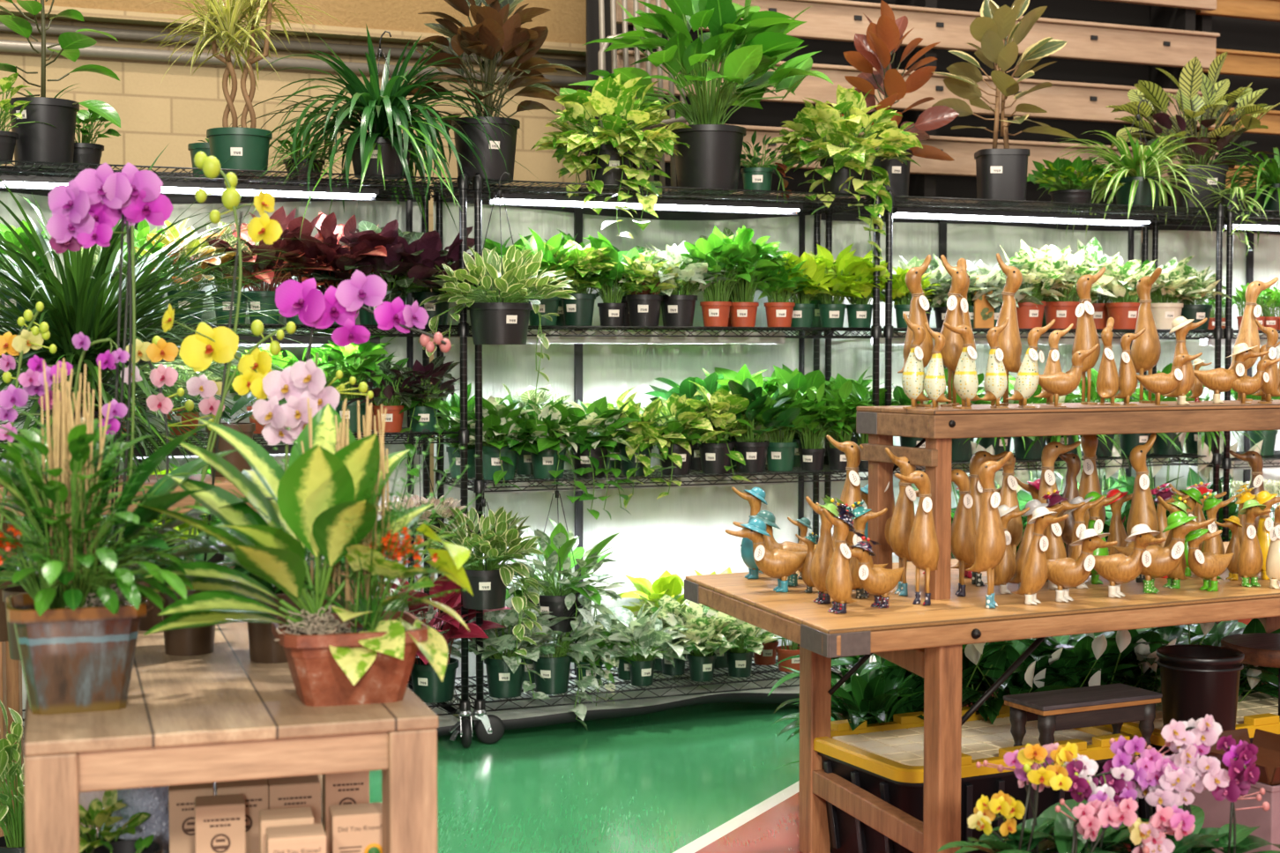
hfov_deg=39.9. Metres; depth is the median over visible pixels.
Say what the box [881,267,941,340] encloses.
pothos
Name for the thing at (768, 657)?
pothos
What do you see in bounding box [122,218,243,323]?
potted coleus
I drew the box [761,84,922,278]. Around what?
pothos
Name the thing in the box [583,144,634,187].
pot
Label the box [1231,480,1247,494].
flower
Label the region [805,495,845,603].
duck
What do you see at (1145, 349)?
duck
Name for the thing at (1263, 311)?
seedling
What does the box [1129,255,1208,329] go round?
pothos
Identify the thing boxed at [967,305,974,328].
pot
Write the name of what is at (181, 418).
pot
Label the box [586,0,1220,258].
wooden slat wall
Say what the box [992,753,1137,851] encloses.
potted orchid
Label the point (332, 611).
plant
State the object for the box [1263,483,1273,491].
flower
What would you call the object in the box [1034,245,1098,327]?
pothos
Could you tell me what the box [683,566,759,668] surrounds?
pothos
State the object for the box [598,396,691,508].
pothos
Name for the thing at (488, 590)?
pot
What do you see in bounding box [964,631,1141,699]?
peace lily
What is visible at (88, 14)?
trim
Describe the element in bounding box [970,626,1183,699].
peace lily
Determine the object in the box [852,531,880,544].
flower
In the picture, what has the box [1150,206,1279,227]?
shelf
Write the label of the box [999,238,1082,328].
pothos
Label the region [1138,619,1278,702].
peace lily
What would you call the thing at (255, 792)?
carton
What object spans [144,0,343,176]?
dracaena
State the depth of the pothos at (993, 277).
6.68 m
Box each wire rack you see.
[0,160,472,748]
[433,172,882,744]
[823,189,1224,673]
[1147,203,1279,635]
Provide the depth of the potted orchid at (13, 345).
3.67 m
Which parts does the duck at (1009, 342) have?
leg, leg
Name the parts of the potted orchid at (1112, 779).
flower, flower, flower, flower, flower, flower, flower, flower, flower, flower, flower, flower, flower, flower, flower, flower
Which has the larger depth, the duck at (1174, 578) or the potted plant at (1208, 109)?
the potted plant at (1208, 109)
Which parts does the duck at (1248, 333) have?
leg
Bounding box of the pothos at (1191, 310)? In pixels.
[1166,264,1230,329]
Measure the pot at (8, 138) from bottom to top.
0.090 m
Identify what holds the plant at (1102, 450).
on the wire rack at (889, 331)
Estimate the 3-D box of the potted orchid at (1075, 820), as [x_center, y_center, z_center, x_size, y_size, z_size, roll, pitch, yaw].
[0.830,0.835,3.448,0.350,0.282,0.248,0,2,0]
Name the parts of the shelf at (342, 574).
panel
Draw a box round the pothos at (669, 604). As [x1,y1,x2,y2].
[627,586,715,676]
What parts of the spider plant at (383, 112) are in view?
pot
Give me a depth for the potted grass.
4.86 m
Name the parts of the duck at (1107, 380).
leg, leg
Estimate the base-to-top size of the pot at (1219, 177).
0.190 m
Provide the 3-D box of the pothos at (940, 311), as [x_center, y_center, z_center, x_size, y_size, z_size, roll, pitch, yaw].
[1.178,-0.515,6.733,0.380,0.280,0.415,0,2,6]
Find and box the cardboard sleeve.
[973,275,994,328]
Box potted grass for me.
[0,144,372,537]
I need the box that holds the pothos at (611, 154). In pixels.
[530,73,692,238]
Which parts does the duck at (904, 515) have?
leg, leg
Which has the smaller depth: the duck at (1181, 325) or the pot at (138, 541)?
the duck at (1181, 325)
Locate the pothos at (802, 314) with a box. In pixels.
[758,251,844,327]
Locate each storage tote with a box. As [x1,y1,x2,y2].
[813,702,1146,852]
[1101,684,1279,819]
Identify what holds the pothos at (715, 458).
on the wire rack at (484, 733)
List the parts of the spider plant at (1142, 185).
pot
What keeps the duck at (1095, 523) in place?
on the display table at (927, 642)
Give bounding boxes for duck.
[724,518,814,592]
[731,486,767,579]
[732,510,817,586]
[787,516,811,580]
[795,532,819,593]
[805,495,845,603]
[815,500,852,548]
[822,506,857,614]
[826,434,865,550]
[833,548,888,595]
[845,500,887,598]
[849,531,904,608]
[859,444,895,552]
[860,483,868,542]
[885,447,915,595]
[894,470,938,605]
[897,254,933,407]
[901,312,930,409]
[915,490,924,573]
[923,322,951,409]
[940,254,967,407]
[943,322,983,409]
[950,488,1000,578]
[951,258,975,405]
[951,468,975,596]
[965,451,1012,608]
[968,450,1007,586]
[982,317,1009,408]
[983,505,1029,594]
[995,253,1022,406]
[997,452,1022,558]
[1005,319,1055,408]
[1009,499,1064,588]
[1010,506,1068,605]
[1014,476,1040,499]
[1034,323,1073,404]
[1037,440,1080,535]
[1038,343,1099,407]
[1041,489,1086,589]
[1046,528,1117,602]
[1058,453,1081,558]
[1063,495,1104,588]
[1065,267,1105,404]
[1078,434,1105,529]
[1084,491,1121,584]
[1093,523,1165,597]
[1096,317,1119,405]
[1103,489,1132,555]
[1112,511,1214,593]
[1114,327,1146,405]
[1124,432,1158,584]
[1130,267,1161,403]
[1135,352,1202,405]
[1150,483,1190,578]
[1157,492,1191,588]
[1162,316,1207,404]
[1168,483,1203,576]
[1184,528,1234,591]
[1186,482,1227,551]
[1188,358,1212,401]
[1193,342,1269,403]
[1198,491,1235,579]
[1214,515,1242,580]
[1227,277,1278,401]
[1228,450,1264,533]
[1231,357,1279,403]
[1235,483,1256,546]
[1237,499,1271,587]
[1251,341,1279,401]
[1254,319,1279,403]
[1254,491,1279,580]
[1265,505,1279,588]
[1277,363,1279,392]
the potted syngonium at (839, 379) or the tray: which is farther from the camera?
the potted syngonium at (839, 379)
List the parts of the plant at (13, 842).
pot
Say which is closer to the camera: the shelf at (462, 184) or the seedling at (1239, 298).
the shelf at (462, 184)
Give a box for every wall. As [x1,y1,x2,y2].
[0,0,586,56]
[0,54,586,587]
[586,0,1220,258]
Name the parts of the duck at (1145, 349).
leg, leg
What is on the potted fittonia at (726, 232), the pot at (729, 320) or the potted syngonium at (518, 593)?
the pot at (729, 320)
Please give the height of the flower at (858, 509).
0.037 m
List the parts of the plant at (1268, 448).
pot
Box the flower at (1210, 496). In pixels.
[1198,491,1217,499]
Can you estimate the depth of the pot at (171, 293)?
5.62 m
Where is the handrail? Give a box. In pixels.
[598,0,686,191]
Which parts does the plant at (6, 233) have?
pot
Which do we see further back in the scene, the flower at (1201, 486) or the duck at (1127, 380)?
the flower at (1201, 486)
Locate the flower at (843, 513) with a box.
[835,506,855,517]
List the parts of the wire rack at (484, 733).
post, post, post, post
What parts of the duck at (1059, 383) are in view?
leg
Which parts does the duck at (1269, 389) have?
leg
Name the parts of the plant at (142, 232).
pot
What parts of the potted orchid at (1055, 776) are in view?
flower, flower, flower, flower, flower, flower, flower, flower, flower, flower, flower, flower, flower, flower, flower, flower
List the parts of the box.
lid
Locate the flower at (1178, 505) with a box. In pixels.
[1171,492,1191,510]
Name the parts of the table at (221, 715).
leg, leg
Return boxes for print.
[978,296,993,319]
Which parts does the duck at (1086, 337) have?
leg, leg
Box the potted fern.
[268,120,349,181]
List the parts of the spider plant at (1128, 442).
pot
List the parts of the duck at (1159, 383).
leg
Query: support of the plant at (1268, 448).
on the wire rack at (1228, 331)
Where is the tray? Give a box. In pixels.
[1171,728,1279,785]
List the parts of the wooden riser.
leg, leg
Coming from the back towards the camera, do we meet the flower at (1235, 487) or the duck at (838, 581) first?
the flower at (1235, 487)
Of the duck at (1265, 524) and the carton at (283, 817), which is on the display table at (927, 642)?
the duck at (1265, 524)
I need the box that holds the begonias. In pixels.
[370,225,499,325]
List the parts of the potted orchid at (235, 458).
pot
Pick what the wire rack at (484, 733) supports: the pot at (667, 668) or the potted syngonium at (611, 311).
the potted syngonium at (611, 311)
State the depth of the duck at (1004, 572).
4.30 m
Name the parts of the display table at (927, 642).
corner plate, corner plate, leg, corner plate, leg, leg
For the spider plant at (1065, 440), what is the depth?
6.81 m
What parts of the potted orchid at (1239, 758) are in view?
flower, flower, flower, flower, flower, flower, flower, flower, flower, flower, flower, flower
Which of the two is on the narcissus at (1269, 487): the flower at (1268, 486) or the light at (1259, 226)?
the flower at (1268, 486)
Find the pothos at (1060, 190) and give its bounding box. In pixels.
[1026,156,1123,207]
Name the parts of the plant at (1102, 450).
pot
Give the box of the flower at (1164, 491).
[1150,483,1171,494]
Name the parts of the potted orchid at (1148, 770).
flower, flower, flower, flower, flower, flower, flower, flower, flower, flower, flower, flower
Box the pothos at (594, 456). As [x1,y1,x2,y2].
[551,396,643,520]
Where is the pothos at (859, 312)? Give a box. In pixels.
[817,250,899,327]
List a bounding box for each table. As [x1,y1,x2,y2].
[22,622,438,852]
[684,542,1279,852]
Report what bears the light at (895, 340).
attached to the wire rack at (889, 331)
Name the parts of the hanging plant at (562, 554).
pot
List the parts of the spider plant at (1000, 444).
pot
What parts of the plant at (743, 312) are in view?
pot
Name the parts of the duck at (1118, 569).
leg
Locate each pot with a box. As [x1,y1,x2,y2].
[0,130,18,163]
[6,589,147,714]
[9,96,79,170]
[66,142,104,172]
[90,834,163,852]
[136,540,175,553]
[166,408,199,435]
[167,290,205,323]
[187,138,223,180]
[190,538,224,563]
[206,126,272,176]
[211,291,247,324]
[245,290,279,324]
[271,610,427,706]
[282,158,325,181]
[285,314,304,324]
[358,302,372,324]
[370,290,407,324]
[407,517,442,534]
[410,657,458,702]
[411,291,449,325]
[451,116,520,184]
[461,564,506,610]
[466,302,532,344]
[482,446,517,480]
[483,652,526,698]
[512,652,535,684]
[515,449,533,475]
[525,294,560,326]
[530,446,567,478]
[530,650,573,694]
[556,299,565,326]
[560,293,595,326]
[571,446,608,477]
[573,661,603,686]
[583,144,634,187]
[597,303,625,326]
[605,446,621,472]
[610,296,630,326]
[617,443,653,476]
[617,656,635,680]
[625,294,662,326]
[628,656,654,686]
[651,656,662,670]
[656,442,693,475]
[661,300,664,326]
[661,648,687,676]
[662,295,697,327]
[671,124,746,193]
[686,652,716,682]
[690,443,701,469]
[697,441,734,474]
[705,646,728,668]
[726,439,736,468]
[726,648,753,677]
[727,312,731,327]
[733,440,769,472]
[740,167,773,194]
[764,302,795,327]
[766,441,796,471]
[788,438,804,467]
[790,304,814,327]
[809,300,833,327]
[818,304,846,327]
[819,157,865,197]
[842,437,860,444]
[846,304,872,327]
[893,305,910,327]
[899,436,925,448]
[924,306,931,324]
[933,306,947,327]
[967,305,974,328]
[994,305,1001,327]
[1013,436,1046,458]
[1016,301,1046,328]
[1041,309,1046,327]
[1044,301,1079,328]
[1049,189,1095,207]
[1091,303,1108,328]
[1105,302,1139,329]
[1150,303,1183,329]
[1156,644,1244,741]
[1167,164,1228,214]
[1181,305,1212,329]
[1207,318,1214,329]
[1220,193,1245,208]
[1221,318,1225,329]
[1236,316,1242,329]
[1237,618,1250,625]
[1256,316,1265,329]
[1264,316,1278,330]
[1277,316,1279,330]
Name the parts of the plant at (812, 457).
pot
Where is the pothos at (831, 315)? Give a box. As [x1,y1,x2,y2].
[809,243,878,327]
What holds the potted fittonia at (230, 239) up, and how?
on the wire rack at (463, 326)
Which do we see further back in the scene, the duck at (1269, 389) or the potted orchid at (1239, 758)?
the duck at (1269, 389)
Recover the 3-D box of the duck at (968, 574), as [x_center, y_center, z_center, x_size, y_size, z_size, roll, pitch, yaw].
[0.880,0.262,4.627,0.136,0.267,0.071,0,2,-5]
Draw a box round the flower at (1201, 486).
[1186,483,1210,489]
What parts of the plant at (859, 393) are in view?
pot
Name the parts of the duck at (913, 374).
leg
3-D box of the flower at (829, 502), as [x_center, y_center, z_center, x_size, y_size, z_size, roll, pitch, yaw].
[0.453,0.183,4.152,0.048,0.041,0.071,-1,2,-15]
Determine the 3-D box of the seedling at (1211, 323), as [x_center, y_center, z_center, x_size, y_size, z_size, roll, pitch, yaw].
[2.435,-0.495,7.516,0.135,0.173,0.139,0,2,5]
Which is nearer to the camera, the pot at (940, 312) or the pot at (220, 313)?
the pot at (220, 313)
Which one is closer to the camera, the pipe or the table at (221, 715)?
the table at (221, 715)
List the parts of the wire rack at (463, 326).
post, brake lever, post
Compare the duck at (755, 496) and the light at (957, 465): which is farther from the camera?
the light at (957, 465)
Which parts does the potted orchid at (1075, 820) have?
flower, flower, flower, flower, flower, flower, flower, flower, flower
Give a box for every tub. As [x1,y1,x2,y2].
[817,751,1140,852]
[1134,734,1279,818]
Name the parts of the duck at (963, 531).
leg, leg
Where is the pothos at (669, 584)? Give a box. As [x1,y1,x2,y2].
[610,570,685,670]
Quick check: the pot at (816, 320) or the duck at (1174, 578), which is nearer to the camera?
the duck at (1174, 578)
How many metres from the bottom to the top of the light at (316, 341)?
0.040 m
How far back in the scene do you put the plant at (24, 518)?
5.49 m
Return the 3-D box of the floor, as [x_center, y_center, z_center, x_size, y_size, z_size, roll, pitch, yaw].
[1.500,1.180,4.553,14.000,0.100,13.000,0,2,0]
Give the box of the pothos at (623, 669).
[592,602,671,680]
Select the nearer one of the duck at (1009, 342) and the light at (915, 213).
the duck at (1009, 342)
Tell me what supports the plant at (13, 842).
on the floor
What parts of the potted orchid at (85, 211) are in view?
flower, flower, flower, flower, flower, flower, flower, flower, flower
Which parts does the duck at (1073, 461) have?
leg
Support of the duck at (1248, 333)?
on the shelf at (937, 427)
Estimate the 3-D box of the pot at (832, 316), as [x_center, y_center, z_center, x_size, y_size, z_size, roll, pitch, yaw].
[0.709,-0.408,6.498,0.104,0.085,0.104,0,2,-2]
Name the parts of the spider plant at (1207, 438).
pot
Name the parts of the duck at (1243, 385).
leg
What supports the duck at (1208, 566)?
on the display table at (927, 642)
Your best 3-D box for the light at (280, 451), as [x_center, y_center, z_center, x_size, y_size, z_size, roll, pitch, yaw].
[-1.414,0.081,5.642,1.180,0.040,0.055,-1,3,-23]
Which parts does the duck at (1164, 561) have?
leg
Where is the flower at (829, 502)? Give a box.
[820,495,845,505]
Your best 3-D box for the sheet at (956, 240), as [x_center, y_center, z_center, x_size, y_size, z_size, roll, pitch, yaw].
[1.517,0.058,7.041,1.544,1.927,0.512,-1,3,-23]
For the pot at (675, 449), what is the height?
0.110 m
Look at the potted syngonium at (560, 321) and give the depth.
6.27 m
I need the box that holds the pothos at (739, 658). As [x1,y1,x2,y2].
[699,611,778,677]
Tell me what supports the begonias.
on the wire rack at (463, 326)
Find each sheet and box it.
[0,165,461,763]
[432,182,813,730]
[818,198,1142,677]
[1146,213,1279,636]
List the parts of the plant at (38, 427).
pot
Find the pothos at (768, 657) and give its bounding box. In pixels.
[753,634,778,665]
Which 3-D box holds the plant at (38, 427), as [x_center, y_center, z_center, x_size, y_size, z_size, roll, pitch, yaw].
[-1.850,-0.120,5.510,0.338,0.304,0.334,1,2,13]
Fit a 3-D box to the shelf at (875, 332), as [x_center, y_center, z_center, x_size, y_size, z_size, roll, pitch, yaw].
[0.076,-0.345,6.386,1.562,0.043,0.495,-1,3,-23]
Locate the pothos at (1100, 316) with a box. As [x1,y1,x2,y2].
[1050,237,1136,328]
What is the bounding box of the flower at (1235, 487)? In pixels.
[1229,479,1240,494]
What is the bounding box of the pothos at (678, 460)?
[625,392,731,499]
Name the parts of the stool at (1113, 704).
leg, leg, seat, leg, leg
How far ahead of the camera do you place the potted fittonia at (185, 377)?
5.63 m
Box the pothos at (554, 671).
[497,590,610,729]
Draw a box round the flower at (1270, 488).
[1268,479,1279,492]
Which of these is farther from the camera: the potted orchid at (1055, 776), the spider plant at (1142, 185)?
the spider plant at (1142, 185)
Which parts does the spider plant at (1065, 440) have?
pot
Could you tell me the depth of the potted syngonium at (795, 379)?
6.62 m
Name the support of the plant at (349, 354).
on the wire rack at (463, 326)
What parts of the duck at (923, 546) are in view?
leg, leg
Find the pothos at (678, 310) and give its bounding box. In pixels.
[623,240,734,327]
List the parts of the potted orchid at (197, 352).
flower, pot, flower, flower, flower, flower, flower, flower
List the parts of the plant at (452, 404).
pot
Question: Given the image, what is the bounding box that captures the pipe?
[0,16,586,90]
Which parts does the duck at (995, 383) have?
leg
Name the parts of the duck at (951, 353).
leg, leg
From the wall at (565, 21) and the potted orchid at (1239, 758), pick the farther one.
the wall at (565, 21)
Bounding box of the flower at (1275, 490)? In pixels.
[1271,482,1279,497]
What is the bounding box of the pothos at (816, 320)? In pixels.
[786,250,836,327]
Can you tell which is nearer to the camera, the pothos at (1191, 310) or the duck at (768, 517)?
the duck at (768, 517)
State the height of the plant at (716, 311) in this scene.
0.357 m
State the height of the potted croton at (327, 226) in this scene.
0.374 m
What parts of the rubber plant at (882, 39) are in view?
pot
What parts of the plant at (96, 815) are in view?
pot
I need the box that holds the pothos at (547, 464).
[497,399,611,503]
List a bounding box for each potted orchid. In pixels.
[0,162,197,589]
[0,301,56,642]
[0,331,129,661]
[103,335,224,631]
[119,151,296,656]
[171,391,287,476]
[191,358,373,663]
[215,269,451,614]
[937,742,1089,852]
[954,743,1126,852]
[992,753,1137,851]
[997,796,1138,852]
[1087,714,1249,852]
[1087,736,1183,851]
[1090,804,1215,852]
[1183,735,1279,852]
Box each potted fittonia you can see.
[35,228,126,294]
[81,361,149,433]
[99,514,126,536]
[134,352,232,435]
[181,220,285,324]
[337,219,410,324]
[493,383,570,475]
[699,227,765,327]
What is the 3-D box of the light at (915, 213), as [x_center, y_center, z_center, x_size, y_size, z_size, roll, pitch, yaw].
[1.493,-0.811,6.824,1.180,0.040,0.050,-1,3,-23]
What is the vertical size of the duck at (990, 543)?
0.362 m
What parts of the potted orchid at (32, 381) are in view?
flower, flower, flower, pot, flower, flower, flower, flower, flower, flower, flower, flower, flower, flower, flower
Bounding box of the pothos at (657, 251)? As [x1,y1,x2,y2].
[635,244,706,326]
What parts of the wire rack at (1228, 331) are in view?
post, post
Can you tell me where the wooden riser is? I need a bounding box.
[0,474,260,837]
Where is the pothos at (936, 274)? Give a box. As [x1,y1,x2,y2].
[871,254,951,324]
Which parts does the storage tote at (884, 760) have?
lid panel, lid panel, lid panel, lid panel, lid panel, lid panel, lid panel, lid panel, lid panel, lid panel, lid panel, lid panel, lid panel, lid panel, lid panel, lid panel, lid panel, lid, lid panel, lid panel, lid panel, lid panel, lid panel, lid panel, lid panel, lid panel, lid panel, lid panel, lid panel, lid panel, lid panel, lid panel, lid panel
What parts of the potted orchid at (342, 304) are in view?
flower, pot, flower, flower, flower, flower, flower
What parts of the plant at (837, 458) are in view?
pot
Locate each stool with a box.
[1003,683,1162,746]
[1220,632,1279,718]
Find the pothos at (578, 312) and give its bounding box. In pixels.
[543,239,622,326]
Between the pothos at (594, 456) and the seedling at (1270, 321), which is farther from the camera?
the seedling at (1270, 321)
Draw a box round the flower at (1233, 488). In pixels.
[1229,485,1244,493]
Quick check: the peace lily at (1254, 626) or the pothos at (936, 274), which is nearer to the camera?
the peace lily at (1254, 626)
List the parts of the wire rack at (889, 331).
post, post, post, post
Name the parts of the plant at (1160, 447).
pot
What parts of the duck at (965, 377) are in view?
leg, leg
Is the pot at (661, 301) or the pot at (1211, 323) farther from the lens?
the pot at (1211, 323)
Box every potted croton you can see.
[0,72,54,163]
[66,108,120,172]
[242,212,350,324]
[273,211,405,324]
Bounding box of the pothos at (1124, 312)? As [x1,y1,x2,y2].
[1089,252,1159,329]
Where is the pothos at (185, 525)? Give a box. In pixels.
[126,468,211,553]
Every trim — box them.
[0,1,586,55]
[0,21,586,69]
[0,39,586,88]
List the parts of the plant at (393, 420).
pot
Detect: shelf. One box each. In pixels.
[0,160,468,200]
[0,322,468,337]
[0,426,469,452]
[22,681,470,730]
[27,563,354,611]
[433,176,882,214]
[435,464,868,493]
[436,325,881,338]
[453,654,848,712]
[823,326,1222,339]
[823,451,1220,474]
[824,193,1224,224]
[855,399,1279,600]
[1147,450,1279,468]
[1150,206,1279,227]
[1157,327,1279,339]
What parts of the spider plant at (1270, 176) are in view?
pot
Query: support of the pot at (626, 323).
on the philodendron at (626, 323)
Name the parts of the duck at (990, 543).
leg, leg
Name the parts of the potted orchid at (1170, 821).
flower, flower, flower, flower, flower, flower, flower, flower, flower, flower, flower, flower, flower, flower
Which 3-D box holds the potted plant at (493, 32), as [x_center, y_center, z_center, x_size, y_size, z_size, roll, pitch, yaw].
[-0.494,-1.214,5.986,0.613,0.766,0.550,-2,3,-42]
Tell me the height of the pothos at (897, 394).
0.297 m
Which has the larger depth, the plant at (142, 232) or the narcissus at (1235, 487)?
the narcissus at (1235, 487)
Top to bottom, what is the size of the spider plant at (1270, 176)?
0.422 m
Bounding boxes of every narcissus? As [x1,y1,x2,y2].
[1220,479,1274,625]
[1235,477,1279,518]
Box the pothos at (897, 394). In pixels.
[870,385,952,448]
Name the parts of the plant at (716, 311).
pot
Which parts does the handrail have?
rail post, rail post, rail post, rail, rail post, rail post, rail post, cross rail, rail post, rail post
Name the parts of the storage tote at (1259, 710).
lid panel, lid panel, lid panel, lid, lid panel, lid panel, lid panel, lid panel, lid panel, lid panel, lid panel, lid panel, lid panel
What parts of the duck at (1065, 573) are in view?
leg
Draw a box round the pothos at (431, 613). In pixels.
[333,589,461,658]
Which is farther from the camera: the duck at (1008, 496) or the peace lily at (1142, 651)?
the peace lily at (1142, 651)
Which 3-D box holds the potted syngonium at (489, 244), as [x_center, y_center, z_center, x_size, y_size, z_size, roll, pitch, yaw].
[-0.474,-0.516,6.215,0.314,0.324,0.324,1,3,21]
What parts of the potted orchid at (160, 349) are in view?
flower, flower, pot, flower, flower, flower, flower, flower, flower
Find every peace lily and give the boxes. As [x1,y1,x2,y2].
[767,638,1006,714]
[772,654,923,769]
[831,640,1013,715]
[878,636,1088,724]
[913,441,1026,645]
[951,454,1131,551]
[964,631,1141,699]
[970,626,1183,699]
[1018,434,1186,540]
[1068,622,1274,692]
[1102,432,1275,628]
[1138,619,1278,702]
[1149,431,1274,624]
[1171,618,1279,697]
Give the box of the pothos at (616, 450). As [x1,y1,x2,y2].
[581,386,655,472]
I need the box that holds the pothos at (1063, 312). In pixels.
[1027,245,1116,328]
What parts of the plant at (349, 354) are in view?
pot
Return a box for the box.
[1189,773,1279,852]
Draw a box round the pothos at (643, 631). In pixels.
[599,604,690,686]
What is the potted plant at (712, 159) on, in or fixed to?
on the wire rack at (484, 733)
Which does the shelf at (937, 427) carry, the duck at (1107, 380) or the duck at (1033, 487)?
the duck at (1107, 380)
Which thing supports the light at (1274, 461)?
attached to the wire rack at (1228, 331)
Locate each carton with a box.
[168,782,213,852]
[194,794,245,852]
[215,778,268,852]
[259,807,313,852]
[265,824,326,852]
[267,774,320,824]
[322,771,369,852]
[328,802,382,852]
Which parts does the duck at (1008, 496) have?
leg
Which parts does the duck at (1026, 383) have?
leg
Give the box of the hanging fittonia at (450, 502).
[378,429,467,534]
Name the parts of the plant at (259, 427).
pot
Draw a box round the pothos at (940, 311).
[907,253,998,327]
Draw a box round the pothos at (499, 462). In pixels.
[444,394,553,489]
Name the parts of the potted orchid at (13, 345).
flower, flower, pot, flower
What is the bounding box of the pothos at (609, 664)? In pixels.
[552,621,635,706]
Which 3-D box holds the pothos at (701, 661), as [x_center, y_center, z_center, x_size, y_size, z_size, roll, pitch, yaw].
[0.217,0.756,6.325,0.338,0.305,0.350,0,2,1]
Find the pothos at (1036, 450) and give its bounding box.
[987,374,1086,458]
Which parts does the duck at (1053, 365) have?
leg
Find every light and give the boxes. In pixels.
[0,174,379,200]
[1,446,292,461]
[126,335,379,347]
[483,472,784,493]
[489,193,803,215]
[526,330,785,343]
[870,331,1124,344]
[893,207,1153,226]
[893,459,1128,476]
[1197,459,1279,470]
[1198,333,1279,345]
[1223,219,1279,231]
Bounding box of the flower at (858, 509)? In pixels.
[845,500,865,513]
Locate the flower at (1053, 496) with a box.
[1041,490,1061,499]
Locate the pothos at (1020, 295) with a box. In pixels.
[968,259,1044,327]
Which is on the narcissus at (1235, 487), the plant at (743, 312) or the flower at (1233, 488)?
the flower at (1233, 488)
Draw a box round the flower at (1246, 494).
[1235,483,1255,498]
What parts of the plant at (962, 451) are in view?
pot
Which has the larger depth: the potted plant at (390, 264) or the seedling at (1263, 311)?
the seedling at (1263, 311)
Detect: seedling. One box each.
[775,637,799,672]
[1203,294,1225,329]
[1212,298,1235,329]
[1232,282,1266,309]
[1232,285,1260,329]
[1236,289,1274,329]
[1257,288,1279,330]
[1259,286,1276,316]
[1268,279,1279,316]
[1269,288,1279,330]
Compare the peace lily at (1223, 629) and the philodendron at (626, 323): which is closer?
the peace lily at (1223, 629)
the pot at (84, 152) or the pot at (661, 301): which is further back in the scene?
the pot at (661, 301)
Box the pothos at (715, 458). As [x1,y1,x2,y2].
[682,380,754,482]
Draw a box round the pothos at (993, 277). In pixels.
[932,260,1019,328]
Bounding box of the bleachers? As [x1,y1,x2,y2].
[1195,0,1279,209]
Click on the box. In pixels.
(1216, 814)
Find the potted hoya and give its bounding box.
[739,129,796,213]
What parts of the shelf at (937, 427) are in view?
corner plate, leg, leg, shelf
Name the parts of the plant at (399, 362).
pot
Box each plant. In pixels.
[0,0,120,170]
[0,219,56,322]
[0,357,60,434]
[0,358,274,714]
[0,700,25,852]
[19,516,43,568]
[78,789,150,852]
[89,219,193,323]
[119,395,515,706]
[187,206,332,324]
[217,343,292,433]
[221,23,541,237]
[271,346,357,387]
[306,323,397,432]
[312,219,453,324]
[330,579,386,613]
[341,357,433,432]
[347,351,409,430]
[372,573,510,702]
[379,355,460,488]
[408,0,580,184]
[416,382,503,477]
[416,480,546,666]
[417,171,576,426]
[447,595,563,699]
[501,474,625,686]
[567,0,833,193]
[677,225,768,327]
[706,225,789,327]
[776,382,856,470]
[799,379,879,469]
[839,381,899,468]
[840,0,959,203]
[923,367,996,461]
[930,0,1078,204]
[959,394,1050,471]
[1012,399,1131,472]
[1037,99,1240,238]
[1065,368,1141,456]
[1079,397,1190,455]
[1104,52,1279,214]
[1122,363,1210,454]
[1133,259,1165,303]
[1168,388,1271,461]
[1176,141,1279,242]
[1191,185,1279,255]
[1222,389,1279,455]
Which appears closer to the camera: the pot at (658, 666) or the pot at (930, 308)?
the pot at (658, 666)
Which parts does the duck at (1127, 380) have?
leg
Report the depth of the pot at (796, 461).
6.65 m
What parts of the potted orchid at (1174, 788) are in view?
flower, flower, flower, flower, flower, flower, flower, flower, flower, flower, flower, flower, flower, flower, flower, flower, flower, flower, flower, flower, flower, flower, flower, flower, flower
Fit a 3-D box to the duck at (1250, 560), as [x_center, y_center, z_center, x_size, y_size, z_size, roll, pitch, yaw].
[1.542,0.294,4.439,0.069,0.220,0.106,0,2,7]
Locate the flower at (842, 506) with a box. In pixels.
[834,500,852,511]
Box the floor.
[22,626,1131,852]
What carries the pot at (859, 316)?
on the pothos at (859, 312)
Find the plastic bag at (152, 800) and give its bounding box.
[97,786,169,852]
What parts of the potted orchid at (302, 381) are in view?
flower, pot, flower, flower, flower, flower, flower, flower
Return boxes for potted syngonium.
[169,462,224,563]
[472,234,535,302]
[497,584,559,684]
[499,226,587,326]
[543,229,588,326]
[570,231,655,326]
[613,250,686,326]
[677,364,796,468]
[744,250,821,327]
[749,382,824,471]
[762,364,849,467]
[825,367,884,444]
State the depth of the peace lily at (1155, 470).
7.25 m
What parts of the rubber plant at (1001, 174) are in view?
pot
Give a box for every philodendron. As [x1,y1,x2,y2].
[587,245,664,326]
[644,372,756,469]
[706,378,800,472]
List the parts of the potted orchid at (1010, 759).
flower, flower, flower, flower, flower, flower, flower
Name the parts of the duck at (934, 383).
leg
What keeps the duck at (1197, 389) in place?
on the shelf at (937, 427)
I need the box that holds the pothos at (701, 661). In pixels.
[661,601,749,682]
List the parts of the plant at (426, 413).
pot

